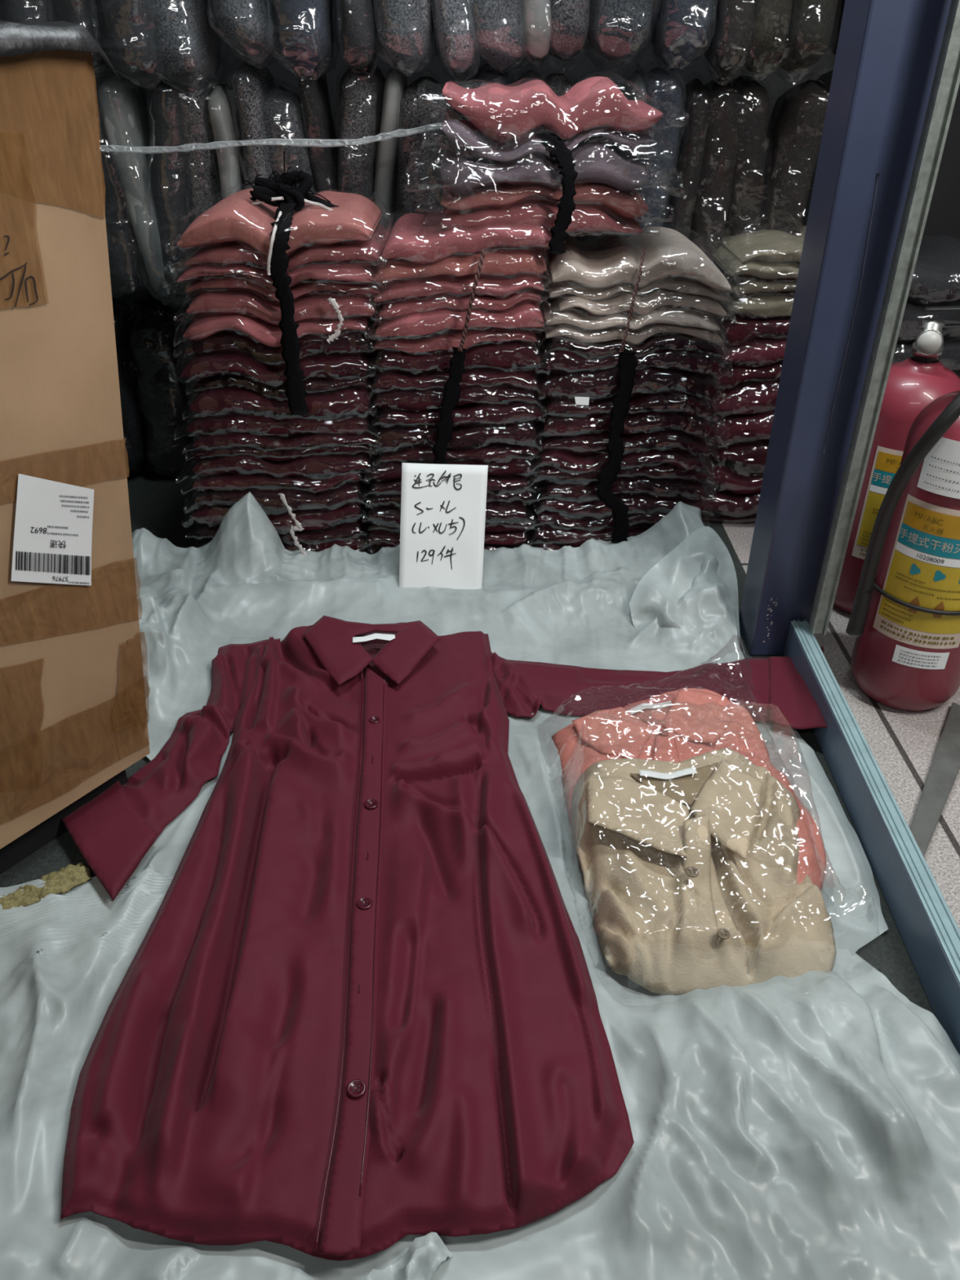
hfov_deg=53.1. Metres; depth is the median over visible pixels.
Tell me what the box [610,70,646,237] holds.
garment
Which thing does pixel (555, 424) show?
dress
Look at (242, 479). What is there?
dress
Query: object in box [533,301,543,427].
garment
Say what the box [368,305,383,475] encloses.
garment
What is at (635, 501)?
dress
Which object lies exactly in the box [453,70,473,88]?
garment
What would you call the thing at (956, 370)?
garment
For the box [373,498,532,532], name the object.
dress
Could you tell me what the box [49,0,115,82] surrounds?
garment
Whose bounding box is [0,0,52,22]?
garment
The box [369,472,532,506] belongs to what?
dress
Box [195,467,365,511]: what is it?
dress
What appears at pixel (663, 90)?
garment
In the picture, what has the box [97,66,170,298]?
garment
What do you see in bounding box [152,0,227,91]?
garment
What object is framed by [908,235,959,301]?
garment
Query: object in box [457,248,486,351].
string
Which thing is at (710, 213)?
garment
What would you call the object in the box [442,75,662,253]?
dress
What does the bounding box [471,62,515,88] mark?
garment
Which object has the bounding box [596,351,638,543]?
strip
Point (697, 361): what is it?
dress
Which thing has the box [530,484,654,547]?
dress
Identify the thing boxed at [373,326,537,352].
dress
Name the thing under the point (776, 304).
dress
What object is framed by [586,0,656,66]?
garment
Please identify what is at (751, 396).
dress
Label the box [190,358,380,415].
dress
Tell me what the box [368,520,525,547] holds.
dress
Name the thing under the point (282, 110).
garment
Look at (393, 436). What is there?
dress
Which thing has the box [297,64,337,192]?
garment
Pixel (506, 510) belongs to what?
dress
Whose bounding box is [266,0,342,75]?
garment
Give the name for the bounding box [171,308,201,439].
garment
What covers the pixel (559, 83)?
garment
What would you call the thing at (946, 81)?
door frame
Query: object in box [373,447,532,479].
dress
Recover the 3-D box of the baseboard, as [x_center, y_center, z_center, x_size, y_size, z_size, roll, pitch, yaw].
[-0.782,0.233,1.332,0.356,0.054,0.430,21,39,29]
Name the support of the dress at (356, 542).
on the floor
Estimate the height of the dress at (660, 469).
0.069 m
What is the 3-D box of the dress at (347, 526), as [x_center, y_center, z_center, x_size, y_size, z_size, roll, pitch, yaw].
[-0.413,-0.282,2.082,0.385,0.060,0.302,0,33,0]
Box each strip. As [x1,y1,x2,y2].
[243,151,368,414]
[432,346,466,464]
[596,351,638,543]
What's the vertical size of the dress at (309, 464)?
0.067 m
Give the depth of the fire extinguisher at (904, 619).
1.44 m
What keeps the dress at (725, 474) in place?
on the dress at (717, 499)
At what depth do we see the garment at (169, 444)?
2.23 m
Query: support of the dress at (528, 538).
on the floor
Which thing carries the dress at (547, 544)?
on the floor
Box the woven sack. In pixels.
[0,862,90,909]
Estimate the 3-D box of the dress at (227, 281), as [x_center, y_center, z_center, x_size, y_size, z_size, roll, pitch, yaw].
[-0.354,-0.695,1.830,0.401,0.074,0.302,0,33,0]
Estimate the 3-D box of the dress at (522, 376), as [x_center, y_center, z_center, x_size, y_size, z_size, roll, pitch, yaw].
[-0.043,-0.548,1.917,0.341,0.067,0.303,0,33,0]
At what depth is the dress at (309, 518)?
1.95 m
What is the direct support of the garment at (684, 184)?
on the garment
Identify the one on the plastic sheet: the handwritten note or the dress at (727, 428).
the handwritten note
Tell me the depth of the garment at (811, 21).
1.72 m
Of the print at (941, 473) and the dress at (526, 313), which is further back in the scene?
the dress at (526, 313)
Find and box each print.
[47,494,88,584]
[859,508,878,555]
[880,572,959,644]
[897,649,940,666]
[924,456,959,492]
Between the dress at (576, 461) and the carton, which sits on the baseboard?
the carton
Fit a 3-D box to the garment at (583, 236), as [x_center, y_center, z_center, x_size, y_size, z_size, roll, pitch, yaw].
[0.242,-0.930,2.025,0.129,0.471,0.228,0,33,0]
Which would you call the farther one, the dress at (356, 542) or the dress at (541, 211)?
the dress at (356, 542)
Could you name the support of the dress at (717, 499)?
on the dress at (707, 515)
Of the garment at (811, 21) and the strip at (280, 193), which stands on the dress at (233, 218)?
the strip at (280, 193)
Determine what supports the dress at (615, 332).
on the dress at (676, 340)
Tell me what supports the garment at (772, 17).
on the garment at (744, 215)
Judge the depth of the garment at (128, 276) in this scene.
1.99 m
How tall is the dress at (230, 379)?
0.064 m
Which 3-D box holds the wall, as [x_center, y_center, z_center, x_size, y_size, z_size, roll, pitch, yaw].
[0.100,-1.839,2.097,4.600,2.700,0.080,0,33,0]
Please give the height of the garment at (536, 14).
0.480 m
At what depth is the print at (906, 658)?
1.49 m
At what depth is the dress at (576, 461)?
1.89 m
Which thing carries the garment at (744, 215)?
on the garment
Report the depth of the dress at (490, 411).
1.83 m
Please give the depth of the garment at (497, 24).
1.73 m
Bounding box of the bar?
[910,702,959,857]
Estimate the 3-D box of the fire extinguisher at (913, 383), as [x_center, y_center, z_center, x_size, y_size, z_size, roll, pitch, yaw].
[0.746,-0.311,1.706,0.179,0.562,0.174,-10,34,-15]
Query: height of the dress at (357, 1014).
0.072 m
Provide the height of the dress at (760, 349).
0.075 m
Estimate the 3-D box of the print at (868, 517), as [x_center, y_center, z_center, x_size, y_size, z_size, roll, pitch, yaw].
[0.737,-0.186,1.695,0.113,0.093,0.021,2,33,3]
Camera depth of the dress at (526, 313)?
1.73 m
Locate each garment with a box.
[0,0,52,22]
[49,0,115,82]
[90,0,164,88]
[93,64,152,296]
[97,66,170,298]
[128,311,199,477]
[147,75,203,310]
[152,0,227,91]
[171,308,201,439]
[180,77,222,250]
[204,0,281,62]
[208,84,244,199]
[231,58,275,189]
[262,85,317,199]
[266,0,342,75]
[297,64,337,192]
[337,63,385,201]
[340,0,379,70]
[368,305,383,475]
[373,0,439,75]
[373,63,407,249]
[393,76,450,226]
[431,0,481,81]
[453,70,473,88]
[469,0,527,70]
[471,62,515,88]
[511,66,544,86]
[521,0,551,64]
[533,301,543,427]
[540,73,576,285]
[547,0,590,60]
[576,75,610,241]
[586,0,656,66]
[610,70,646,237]
[625,67,686,237]
[647,0,715,70]
[662,78,710,238]
[688,78,740,267]
[702,0,756,77]
[723,75,769,235]
[740,0,792,73]
[762,80,828,235]
[776,0,838,72]
[801,69,833,226]
[828,0,844,56]
[891,333,959,368]
[897,294,959,339]
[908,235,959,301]
[947,367,959,377]
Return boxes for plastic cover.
[0,20,119,79]
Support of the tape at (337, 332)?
attached to the dress at (206, 324)
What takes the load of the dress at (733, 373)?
on the dress at (751, 396)
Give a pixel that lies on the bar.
(944, 768)
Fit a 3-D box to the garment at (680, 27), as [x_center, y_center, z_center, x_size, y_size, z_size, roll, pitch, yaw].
[0.373,-1.289,1.699,0.122,0.491,0.247,0,33,0]
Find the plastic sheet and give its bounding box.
[0,492,959,1279]
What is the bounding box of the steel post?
[738,0,951,655]
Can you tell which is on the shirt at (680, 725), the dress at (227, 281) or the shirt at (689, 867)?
the shirt at (689, 867)
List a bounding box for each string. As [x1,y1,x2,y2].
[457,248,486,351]
[619,247,645,351]
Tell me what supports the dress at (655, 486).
on the dress at (635, 501)
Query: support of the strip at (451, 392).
hanging from the string at (483, 251)
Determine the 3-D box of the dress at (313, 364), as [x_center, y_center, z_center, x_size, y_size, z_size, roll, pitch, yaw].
[-0.383,-0.571,1.892,0.392,0.072,0.297,0,33,0]
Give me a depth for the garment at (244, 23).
1.71 m
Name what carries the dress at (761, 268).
on the dress at (744, 284)
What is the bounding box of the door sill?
[783,619,959,1054]
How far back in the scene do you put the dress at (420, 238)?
1.67 m
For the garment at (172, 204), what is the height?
0.475 m
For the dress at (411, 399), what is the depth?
1.82 m
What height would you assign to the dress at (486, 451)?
0.061 m
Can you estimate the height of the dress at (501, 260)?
0.091 m
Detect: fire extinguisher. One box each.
[833,306,959,613]
[845,391,959,711]
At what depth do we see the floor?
1.51 m
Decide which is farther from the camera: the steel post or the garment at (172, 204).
the garment at (172, 204)
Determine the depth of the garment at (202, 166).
1.91 m
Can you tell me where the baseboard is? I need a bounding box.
[0,769,128,874]
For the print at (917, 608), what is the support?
attached to the fire extinguisher at (904, 619)
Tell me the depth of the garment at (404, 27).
1.72 m
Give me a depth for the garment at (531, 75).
1.88 m
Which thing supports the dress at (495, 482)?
on the dress at (522, 493)
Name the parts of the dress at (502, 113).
tie strip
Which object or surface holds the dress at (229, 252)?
on the dress at (362, 271)
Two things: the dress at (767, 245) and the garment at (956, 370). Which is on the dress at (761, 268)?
the dress at (767, 245)
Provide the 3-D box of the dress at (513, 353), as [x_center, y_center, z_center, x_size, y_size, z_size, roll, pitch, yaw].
[-0.037,-0.593,1.895,0.341,0.083,0.292,0,33,0]
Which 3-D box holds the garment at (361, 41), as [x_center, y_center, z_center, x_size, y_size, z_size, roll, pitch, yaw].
[-0.236,-1.258,1.702,0.108,0.485,0.252,0,33,0]
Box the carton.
[0,49,150,848]
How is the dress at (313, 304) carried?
on the dress at (206, 324)
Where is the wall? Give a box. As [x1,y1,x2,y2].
[100,0,959,320]
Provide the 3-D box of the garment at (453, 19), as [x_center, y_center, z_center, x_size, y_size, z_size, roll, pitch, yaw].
[-0.067,-1.264,1.701,0.143,0.489,0.243,0,33,0]
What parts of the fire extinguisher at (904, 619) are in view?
text panel, header panel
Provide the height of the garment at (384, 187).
0.445 m
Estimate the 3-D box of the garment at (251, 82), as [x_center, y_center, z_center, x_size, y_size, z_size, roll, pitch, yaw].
[-0.451,-0.947,2.003,0.100,0.474,0.232,0,33,0]
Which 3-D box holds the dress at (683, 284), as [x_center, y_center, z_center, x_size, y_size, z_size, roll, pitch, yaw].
[0.284,-0.682,1.830,0.372,0.078,0.306,0,33,0]
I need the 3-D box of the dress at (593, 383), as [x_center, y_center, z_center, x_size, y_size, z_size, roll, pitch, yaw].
[0.282,-0.541,1.906,0.365,0.095,0.300,0,33,0]
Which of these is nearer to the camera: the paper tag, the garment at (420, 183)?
the paper tag
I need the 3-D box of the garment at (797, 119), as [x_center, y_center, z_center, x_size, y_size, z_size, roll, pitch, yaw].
[0.638,-0.922,2.027,0.137,0.470,0.232,0,33,0]
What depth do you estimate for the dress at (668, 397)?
1.83 m
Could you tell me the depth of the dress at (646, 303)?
1.72 m
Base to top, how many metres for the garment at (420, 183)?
0.474 m
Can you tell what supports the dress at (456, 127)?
on the dress at (597, 159)
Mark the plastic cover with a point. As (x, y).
(25, 37)
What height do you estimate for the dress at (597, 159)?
0.099 m
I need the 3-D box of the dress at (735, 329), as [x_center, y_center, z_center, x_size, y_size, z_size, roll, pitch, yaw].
[0.646,-0.684,2.016,0.360,0.095,0.292,0,33,0]
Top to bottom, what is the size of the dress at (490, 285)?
0.075 m
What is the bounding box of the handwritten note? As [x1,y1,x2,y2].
[399,462,488,589]
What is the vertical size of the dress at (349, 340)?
0.080 m
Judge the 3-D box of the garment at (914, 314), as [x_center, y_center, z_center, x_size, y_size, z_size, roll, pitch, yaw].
[1.024,-0.731,2.120,0.421,0.124,0.334,0,33,0]
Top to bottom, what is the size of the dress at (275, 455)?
0.060 m
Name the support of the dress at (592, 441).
on the dress at (576, 461)
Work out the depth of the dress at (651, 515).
1.97 m
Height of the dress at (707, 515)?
0.069 m
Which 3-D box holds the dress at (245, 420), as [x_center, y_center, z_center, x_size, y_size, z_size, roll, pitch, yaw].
[-0.391,-0.476,1.957,0.415,0.068,0.308,0,33,0]
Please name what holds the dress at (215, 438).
on the dress at (275, 455)
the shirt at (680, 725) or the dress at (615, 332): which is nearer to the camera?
the shirt at (680, 725)
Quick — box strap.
[100,122,442,153]
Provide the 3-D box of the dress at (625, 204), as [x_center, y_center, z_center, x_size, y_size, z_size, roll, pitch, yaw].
[0.112,-0.821,1.761,0.454,0.084,0.296,0,33,0]
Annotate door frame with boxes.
[808,0,959,635]
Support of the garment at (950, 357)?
on the garment at (956, 370)
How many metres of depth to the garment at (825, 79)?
1.95 m
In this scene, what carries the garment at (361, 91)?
on the garment at (376, 317)
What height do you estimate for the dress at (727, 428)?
0.106 m
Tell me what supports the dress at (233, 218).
on the dress at (229, 252)
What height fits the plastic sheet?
0.164 m
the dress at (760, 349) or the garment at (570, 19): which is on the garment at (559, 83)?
the garment at (570, 19)
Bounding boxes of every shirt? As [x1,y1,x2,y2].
[551,688,826,889]
[571,747,836,995]
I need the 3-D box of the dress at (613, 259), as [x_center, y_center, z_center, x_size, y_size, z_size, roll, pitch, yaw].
[0.289,-0.713,1.800,0.377,0.100,0.303,0,33,0]
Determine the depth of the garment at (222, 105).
1.89 m
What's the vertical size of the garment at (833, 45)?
0.476 m
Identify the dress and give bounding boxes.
[60,615,827,1261]
[177,188,382,256]
[177,250,383,289]
[180,328,377,386]
[182,311,371,346]
[184,223,389,271]
[185,273,382,301]
[185,314,374,361]
[186,287,379,325]
[186,385,377,435]
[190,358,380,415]
[190,442,369,461]
[191,348,378,397]
[191,463,371,530]
[192,396,382,449]
[192,422,378,476]
[192,468,363,492]
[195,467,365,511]
[198,480,372,544]
[207,493,372,551]
[368,499,526,524]
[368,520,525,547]
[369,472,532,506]
[371,528,532,554]
[373,245,546,282]
[373,272,544,302]
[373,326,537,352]
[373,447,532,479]
[373,472,527,493]
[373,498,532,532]
[375,299,543,337]
[375,365,537,388]
[375,417,536,449]
[376,383,535,411]
[379,288,542,318]
[379,339,540,370]
[379,386,541,424]
[381,435,537,462]
[382,211,551,263]
[440,136,648,195]
[440,182,648,218]
[440,194,644,233]
[441,106,653,161]
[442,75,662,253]
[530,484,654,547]
[532,466,672,528]
[534,426,707,480]
[536,417,702,472]
[537,347,717,398]
[537,384,714,437]
[537,404,709,453]
[537,537,610,551]
[538,475,706,515]
[539,283,719,331]
[539,301,723,343]
[539,326,720,374]
[544,226,731,290]
[544,262,726,302]
[545,386,713,417]
[545,475,705,500]
[551,332,719,355]
[555,288,726,315]
[696,436,764,493]
[699,477,760,515]
[700,510,757,522]
[703,436,769,470]
[705,398,774,445]
[706,298,791,345]
[706,374,780,414]
[709,351,783,388]
[711,330,787,364]
[712,244,799,279]
[716,288,795,316]
[717,265,796,295]
[721,226,806,262]
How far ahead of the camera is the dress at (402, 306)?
1.73 m
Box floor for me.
[0,453,959,1015]
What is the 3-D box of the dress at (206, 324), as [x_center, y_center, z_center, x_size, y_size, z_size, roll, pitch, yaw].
[-0.375,-0.626,1.851,0.379,0.077,0.306,0,33,0]
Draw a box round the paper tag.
[574,396,589,405]
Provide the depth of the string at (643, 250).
1.69 m
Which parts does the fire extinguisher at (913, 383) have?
text panel, header panel, carry handle, squeeze lever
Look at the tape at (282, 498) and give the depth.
1.93 m
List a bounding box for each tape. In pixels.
[277,493,306,554]
[326,297,343,342]
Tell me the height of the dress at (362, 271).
0.065 m
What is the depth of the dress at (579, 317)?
1.73 m
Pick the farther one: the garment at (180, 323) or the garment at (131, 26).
the garment at (180, 323)
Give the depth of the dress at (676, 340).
1.76 m
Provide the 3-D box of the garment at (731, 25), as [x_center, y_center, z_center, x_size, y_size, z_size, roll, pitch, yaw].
[0.452,-1.262,1.699,0.105,0.488,0.240,0,33,0]
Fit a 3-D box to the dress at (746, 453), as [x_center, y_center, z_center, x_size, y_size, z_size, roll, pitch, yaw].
[0.653,-0.455,2.158,0.331,0.102,0.294,0,33,0]
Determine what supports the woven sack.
on the plastic sheet
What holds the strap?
attached to the dress at (456, 127)
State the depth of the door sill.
1.24 m

